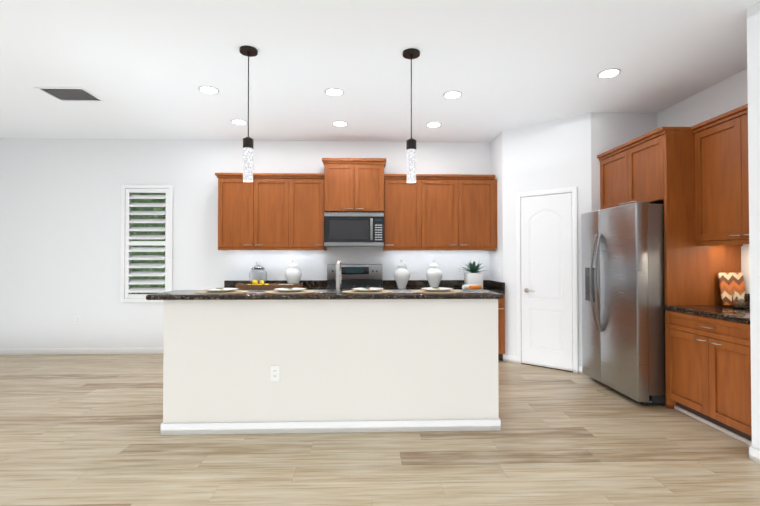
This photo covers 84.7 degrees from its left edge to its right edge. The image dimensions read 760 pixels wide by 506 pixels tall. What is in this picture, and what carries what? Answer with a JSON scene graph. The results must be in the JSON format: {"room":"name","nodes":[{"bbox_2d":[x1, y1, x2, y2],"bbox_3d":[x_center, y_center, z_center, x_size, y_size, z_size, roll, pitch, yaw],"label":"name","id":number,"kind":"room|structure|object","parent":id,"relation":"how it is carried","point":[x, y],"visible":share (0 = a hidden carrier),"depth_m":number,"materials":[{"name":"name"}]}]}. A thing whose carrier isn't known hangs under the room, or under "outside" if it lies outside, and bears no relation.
{"room":"kitchen","nodes":[
{"label":"kitchen","id":0,"kind":"room"},
{"bbox_2d":[0,138,489,348],"bbox_3d":[-2.716,-0.094,5.925,8.600,3.000,0.150,0,-1,-2],"label":"wall","id":1,"kind":"structure","parent":0,"point":[60,234],"depth_m":5.82,"materials":[{"name":"white paint"}]},
{"bbox_2d":[75,316,80,323],"bbox_3d":[-4.193,0.930,5.785,0.072,0.116,0.008,0,-1,-2],"label":"outlet","id":2,"kind":"object","parent":1,"relation":"attached to","point":[77,319],"visible":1,"depth_m":5.78,"materials":[{"name":"white plastic"}]},
{"bbox_2d":[0,348,163,354],"bbox_3d":[-4.608,1.362,5.763,4.810,0.085,0.013,0,-1,-2],"label":"baseboard","id":3,"kind":"structure","parent":1,"relation":"attached to","point":[33,351],"depth_m":5.77,"materials":[{"name":"white wood"}]},
{"bbox_2d":[120,185,172,301],"bbox_3d":[-3.250,-0.135,5.880,0.700,1.630,0.188,0,-1,-2],"label":"plantation shutter","id":4,"kind":"object","parent":1,"relation":"attached to","point":[146,240],"visible":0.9,"depth_m":5.82,"materials":[{"name":"white wood"}]},
{"bbox_2d":[215,173,294,248],"bbox_3d":[-1.659,-0.548,5.719,0.999,0.952,0.340,0,-1,-2],"label":"upper cabinet","id":5,"kind":"object","parent":1,"relation":"attached to","point":[273,211],"depth_m":5.56,"materials":[{"name":"brown wood"}]},
{"bbox_2d":[295,173,326,248],"bbox_3d":[-1.016,-0.547,5.740,0.529,0.952,0.340,0,-1,-2],"label":"upper cabinet","id":6,"kind":"object","parent":1,"relation":"attached to","point":[309,191],"depth_m":5.58,"materials":[{"name":"brown wood"}]},
{"bbox_2d":[322,158,385,212],"bbox_3d":[-0.348,-0.904,5.728,0.856,0.705,0.415,0,-1,-2],"label":"upper cabinet","id":7,"kind":"object","parent":1,"relation":"attached to","point":[354,185],"visible":1,"depth_m":5.56,"materials":[{"name":"brown wood"}]},
{"bbox_2d":[324,212,383,246],"bbox_3d":[-0.348,-0.312,5.701,0.784,0.440,0.452,0,-1,-2],"label":"microwave","id":8,"kind":"object","parent":7,"relation":"attached to","point":[346,229],"visible":1,"depth_m":5.50,"materials":[{"name":"grey metal"}]},
{"bbox_2d":[383,174,426,249],"bbox_3d":[0.332,-0.547,5.783,0.560,0.952,0.340,0,-1,-2],"label":"upper cabinet","id":9,"kind":"object","parent":1,"relation":"attached to","point":[405,204],"depth_m":5.62,"materials":[{"name":"brown wood"}]},
{"bbox_2d":[383,280,490,287],"bbox_3d":[0.810,0.440,5.945,1.546,0.104,0.020,0,-1,-2],"label":"backsplash","id":10,"kind":"structure","parent":1,"relation":"attached to","point":[386,283],"depth_m":5.93,"materials":[{"name":"black stone"}]},
{"bbox_2d":[457,266,461,273],"bbox_3d":[1.136,0.247,5.965,0.072,0.116,0.008,0,-1,-2],"label":"outlet","id":11,"kind":"object","parent":1,"relation":"attached to","point":[459,269],"visible":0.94,"depth_m":5.96,"materials":[{"name":"white plastic"}]},
{"bbox_2d":[427,174,496,249],"bbox_3d":[1.040,-0.546,5.806,1.096,0.952,0.340,0,-1,-2],"label":"upper cabinet","id":12,"kind":"object","parent":1,"relation":"attached to","point":[441,212],"depth_m":5.64,"materials":[{"name":"brown wood"}]},
{"bbox_2d":[236,280,302,289],"bbox_3d":[-1.436,0.417,5.455,0.810,0.135,0.260,0,-1,-2],"label":"tray","id":13,"kind":"object","parent":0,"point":[254,286],"visible":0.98,"depth_m":5.33,"materials":[{"name":"wood"}]},
{"bbox_2d":[0,354,759,505],"bbox_3d":[-1.572,1.396,1.430,10.600,0.100,9.170,0,-1,-2],"label":"floor","id":14,"kind":"structure","parent":0,"point":[80,429],"depth_m":2.82,"materials":[{"name":"wood"}]},
{"bbox_2d":[224,280,326,289],"bbox_3d":[-1.455,0.892,5.543,1.438,1.019,0.665,0,-1,-2],"label":"base cabinet","id":15,"kind":"object","parent":14,"relation":"on","point":[314,284],"visible":0.02,"depth_m":5.86,"materials":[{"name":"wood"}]},
{"bbox_2d":[249,261,266,283],"bbox_3d":[-1.674,0.301,5.729,0.234,0.374,0.234,0,-1,-2],"label":"glass apothecary jar","id":16,"kind":"object","parent":15,"relation":"on","point":[258,273],"visible":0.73,"depth_m":5.65,"materials":[{"name":"clear glass"}]},
{"bbox_2d":[285,259,301,282],"bbox_3d":[-1.189,0.289,5.734,0.224,0.400,0.224,0,-1,-2],"label":"ginger jar","id":17,"kind":"object","parent":15,"relation":"on","point":[293,273],"visible":0.9,"depth_m":5.66,"materials":[{"name":"white ceramic"}]},
{"bbox_2d":[146,260,502,434],"bbox_3d":[-0.414,0.717,3.570,2.701,1.316,0.855,0,-1,-2],"label":"kitchen island","id":18,"kind":"object","parent":14,"relation":"on","point":[337,360],"depth_m":3.19,"materials":[{"name":"white paint"}]},
{"bbox_2d":[194,288,247,293],"bbox_3d":[-1.276,0.297,3.355,0.410,0.035,0.310,0,-1,-2],"label":"place setting","id":19,"kind":"object","parent":18,"relation":"on","point":[220,290],"visible":1,"depth_m":3.29,"materials":[{"name":"ceramic"}]},
{"bbox_2d":[264,288,315,293],"bbox_3d":[-0.726,0.297,3.373,0.410,0.035,0.310,0,-1,-2],"label":"place setting","id":20,"kind":"object","parent":18,"relation":"on","point":[288,290],"visible":1,"depth_m":3.32,"materials":[{"name":"ceramic"}]},
{"bbox_2d":[342,287,392,292],"bbox_3d":[-0.101,0.298,3.393,0.410,0.035,0.310,0,-1,-2],"label":"place setting","id":21,"kind":"object","parent":18,"relation":"on","point":[367,290],"visible":1,"depth_m":3.37,"materials":[{"name":"ceramic"}]},
{"bbox_2d":[412,287,461,292],"bbox_3d":[0.465,0.298,3.411,0.410,0.035,0.310,0,-1,-2],"label":"place setting","id":22,"kind":"object","parent":18,"relation":"on","point":[436,290],"visible":1,"depth_m":3.37,"materials":[{"name":"ceramic"}]},
{"bbox_2d":[325,264,382,289],"bbox_3d":[-0.343,0.776,5.549,0.776,1.250,0.720,0,-1,-2],"label":"gas range","id":23,"kind":"object","parent":14,"relation":"on","point":[360,275],"visible":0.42,"depth_m":5.84,"materials":[{"name":"grey metal"}]},
{"bbox_2d":[498,296,504,360],"bbox_3d":[1.305,0.965,5.649,0.575,0.875,0.630,0,-1,-2],"label":"base cabinet","id":24,"kind":"object","parent":14,"relation":"on","point":[501,302],"depth_m":5.34,"materials":[{"name":"brown wood"}]},
{"bbox_2d":[383,288,504,295],"bbox_3d":[0.820,0.507,5.632,1.546,0.039,0.645,0,-1,-2],"label":"countertop","id":25,"kind":"structure","parent":24,"relation":"on","point":[498,290],"depth_m":5.57,"materials":[{"name":"black stone"}]},
{"bbox_2d":[394,260,409,288],"bbox_3d":[0.301,0.289,5.752,0.224,0.400,0.224,0,-1,-2],"label":"ginger jar","id":26,"kind":"object","parent":25,"relation":"on","point":[401,274],"visible":1,"depth_m":5.68,"materials":[{"name":"white ceramic"}]},
{"bbox_2d":[426,260,441,286],"bbox_3d":[0.751,0.289,5.767,0.224,0.400,0.224,0,-1,-2],"label":"ginger jar","id":27,"kind":"object","parent":25,"relation":"on","point":[434,274],"visible":0.94,"depth_m":5.70,"materials":[{"name":"white ceramic"}]},
{"bbox_2d":[462,284,481,288],"bbox_3d":[1.214,0.452,5.505,0.220,0.067,0.136,0,-1,-22],"label":"rolled towels","id":28,"kind":"object","parent":25,"relation":"on","point":[473,286],"visible":0.81,"depth_m":5.47,"materials":[{"name":"fabric"}]},
{"bbox_2d":[463,261,484,288],"bbox_3d":[1.303,0.292,5.739,0.413,0.393,0.390,0,-1,-2],"label":"potted plant","id":29,"kind":"object","parent":25,"relation":"on","point":[473,277],"visible":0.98,"depth_m":5.65,"materials":[{"name":"white ceramic"}]},
{"bbox_2d":[581,202,665,405],"bbox_3d":[2.658,0.462,4.190,0.944,1.842,0.958,0,-1,-2],"label":"refrigerator","id":30,"kind":"object","parent":14,"relation":"on","point":[623,313],"visible":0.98,"depth_m":3.86,"materials":[{"name":"grey metal"}]},
{"bbox_2d":[597,127,740,408],"bbox_3d":[2.852,0.131,4.237,0.713,2.505,1.053,0,-1,-2],"label":"tall cabinet","id":31,"kind":"object","parent":14,"relation":"on","point":[656,166],"visible":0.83,"depth_m":3.72,"materials":[{"name":"brown wood"}]},
{"bbox_2d":[664,294,751,445],"bbox_3d":[2.874,0.861,3.239,0.733,1.019,0.922,0,-1,-2],"label":"base cabinet","id":32,"kind":"object","parent":14,"relation":"on","point":[708,364],"depth_m":3.22,"materials":[{"name":"brown wood"}]},
{"bbox_2d":[718,273,745,304],"bbox_3d":[3.094,0.315,3.659,0.219,0.283,0.060,0,-1,-2],"label":"board","id":33,"kind":"object","parent":32,"relation":"on","point":[729,283],"visible":0.65,"depth_m":3.66,"materials":[{"name":"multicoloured wood"}]},
{"bbox_2d":[731,292,748,308],"bbox_3d":[2.996,0.393,3.466,0.112,0.130,0.112,0,-1,-2],"label":"vase","id":34,"kind":"object","parent":32,"relation":"on","point":[740,300],"visible":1,"depth_m":3.43,"materials":[{"name":"glass"}]},
{"bbox_2d":[0,0,759,141],"bbox_3d":[-1.572,-1.704,1.471,10.600,0.100,9.170,0,-1,-2],"label":"ceiling","id":35,"kind":"structure","parent":0,"point":[144,69],"depth_m":3.58,"materials":[{"name":"white paint"}]},
{"bbox_2d":[33,87,104,101],"bbox_3d":[-3.147,-1.609,4.246,0.470,0.014,0.360,0,-1,-2],"label":"ceiling vent","id":36,"kind":"object","parent":35,"relation":"in","point":[77,94],"visible":0.98,"depth_m":4.23,"materials":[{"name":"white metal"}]},
{"bbox_2d":[198,86,218,93],"bbox_3d":[-1.697,-1.614,4.132,0.198,0.007,0.198,0,-1,-2],"label":"recessed light","id":37,"kind":"object","parent":35,"relation":"in","point":[208,89],"visible":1,"depth_m":4.11,"materials":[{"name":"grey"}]},
{"bbox_2d":[231,119,247,124],"bbox_3d":[-1.724,-1.601,5.102,0.198,0.007,0.198,0,-1,-2],"label":"recessed light","id":38,"kind":"object","parent":35,"relation":"in","point":[239,121],"visible":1,"depth_m":5.08,"materials":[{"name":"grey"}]},
{"bbox_2d":[239,46,257,181],"bbox_3d":[-1.054,-1.101,3.336,0.140,1.054,0.140,0,-1,-2],"label":"pendant light","id":39,"kind":"object","parent":35,"relation":"hanging from","point":[248,141],"visible":1,"depth_m":3.30,"materials":[{"name":"glass"}]},
{"bbox_2d":[324,88,343,95],"bbox_3d":[-0.458,-1.613,4.182,0.198,0.007,0.198,0,-1,-2],"label":"recessed light","id":40,"kind":"object","parent":35,"relation":"in","point":[334,91],"visible":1,"depth_m":4.17,"materials":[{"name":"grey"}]},
{"bbox_2d":[332,121,347,125],"bbox_3d":[-0.495,-1.600,5.162,0.198,0.007,0.198,0,-1,-2],"label":"recessed light","id":41,"kind":"object","parent":35,"relation":"in","point":[339,123],"visible":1,"depth_m":5.14,"materials":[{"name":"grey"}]},
{"bbox_2d":[403,48,419,182],"bbox_3d":[0.254,-1.100,3.378,0.140,1.054,0.140,0,-1,-2],"label":"pendant light","id":42,"kind":"object","parent":35,"relation":"hanging from","point":[411,53],"visible":1,"depth_m":3.34,"materials":[{"name":"glass"}]},
{"bbox_2d":[426,122,441,126],"bbox_3d":[0.670,-1.600,5.199,0.198,0.007,0.198,0,-1,-2],"label":"recessed light","id":43,"kind":"object","parent":35,"relation":"in","point":[433,124],"visible":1,"depth_m":5.18,"materials":[{"name":"white"}]},
{"bbox_2d":[443,91,461,98],"bbox_3d":[0.740,-1.612,4.251,0.198,0.007,0.198,0,-1,-2],"label":"recessed light","id":44,"kind":"object","parent":35,"relation":"in","point":[452,94],"visible":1,"depth_m":4.23,"materials":[{"name":"white"}]},
{"bbox_2d":[597,68,621,77],"bbox_3d":[2.067,-1.619,3.763,0.198,0.007,0.198,0,-1,-2],"label":"recessed light","id":45,"kind":"object","parent":35,"relation":"in","point":[609,73],"visible":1,"depth_m":3.75,"materials":[{"name":"white"}]},
{"bbox_2d":[490,1,759,450],"bbox_3d":[2.726,-0.152,1.589,2.000,3.000,9.170,0,-1,-2],"label":"wall","id":46,"kind":"structure","parent":0,"point":[558,153],"depth_m":4.79,"materials":[{"name":"white paint"}]},
{"bbox_2d":[491,280,504,291],"bbox_3d":[1.583,0.436,5.649,0.020,0.104,0.619,0,-1,-2],"label":"backsplash","id":47,"kind":"structure","parent":46,"relation":"attached to","point":[494,284],"depth_m":5.59,"materials":[{"name":"black stone"}]},
{"bbox_2d":[516,187,577,372],"bbox_3d":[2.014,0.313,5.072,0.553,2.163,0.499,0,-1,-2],"label":"pantry door","id":48,"kind":"structure","parent":46,"relation":"in","point":[546,278],"depth_m":5.06,"materials":[{"name":"white wood"}]},
{"bbox_2d":[691,104,748,245],"bbox_3d":[3.014,-0.602,3.263,0.453,1.065,0.922,0,-1,-2],"label":"upper cabinet","id":49,"kind":"object","parent":46,"relation":"attached to","point":[721,183],"visible":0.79,"depth_m":3.44,"materials":[{"name":"brown wood"}]},
{"bbox_2d":[748,446,759,463],"bbox_3d":[2.554,1.283,-0.126,0.034,0.085,5.794,0,-1,-2],"label":"baseboard","id":50,"kind":"structure","parent":46,"relation":"attached to","point":[754,454],"depth_m":2.72,"materials":[{"name":"white wood"}]}
]}

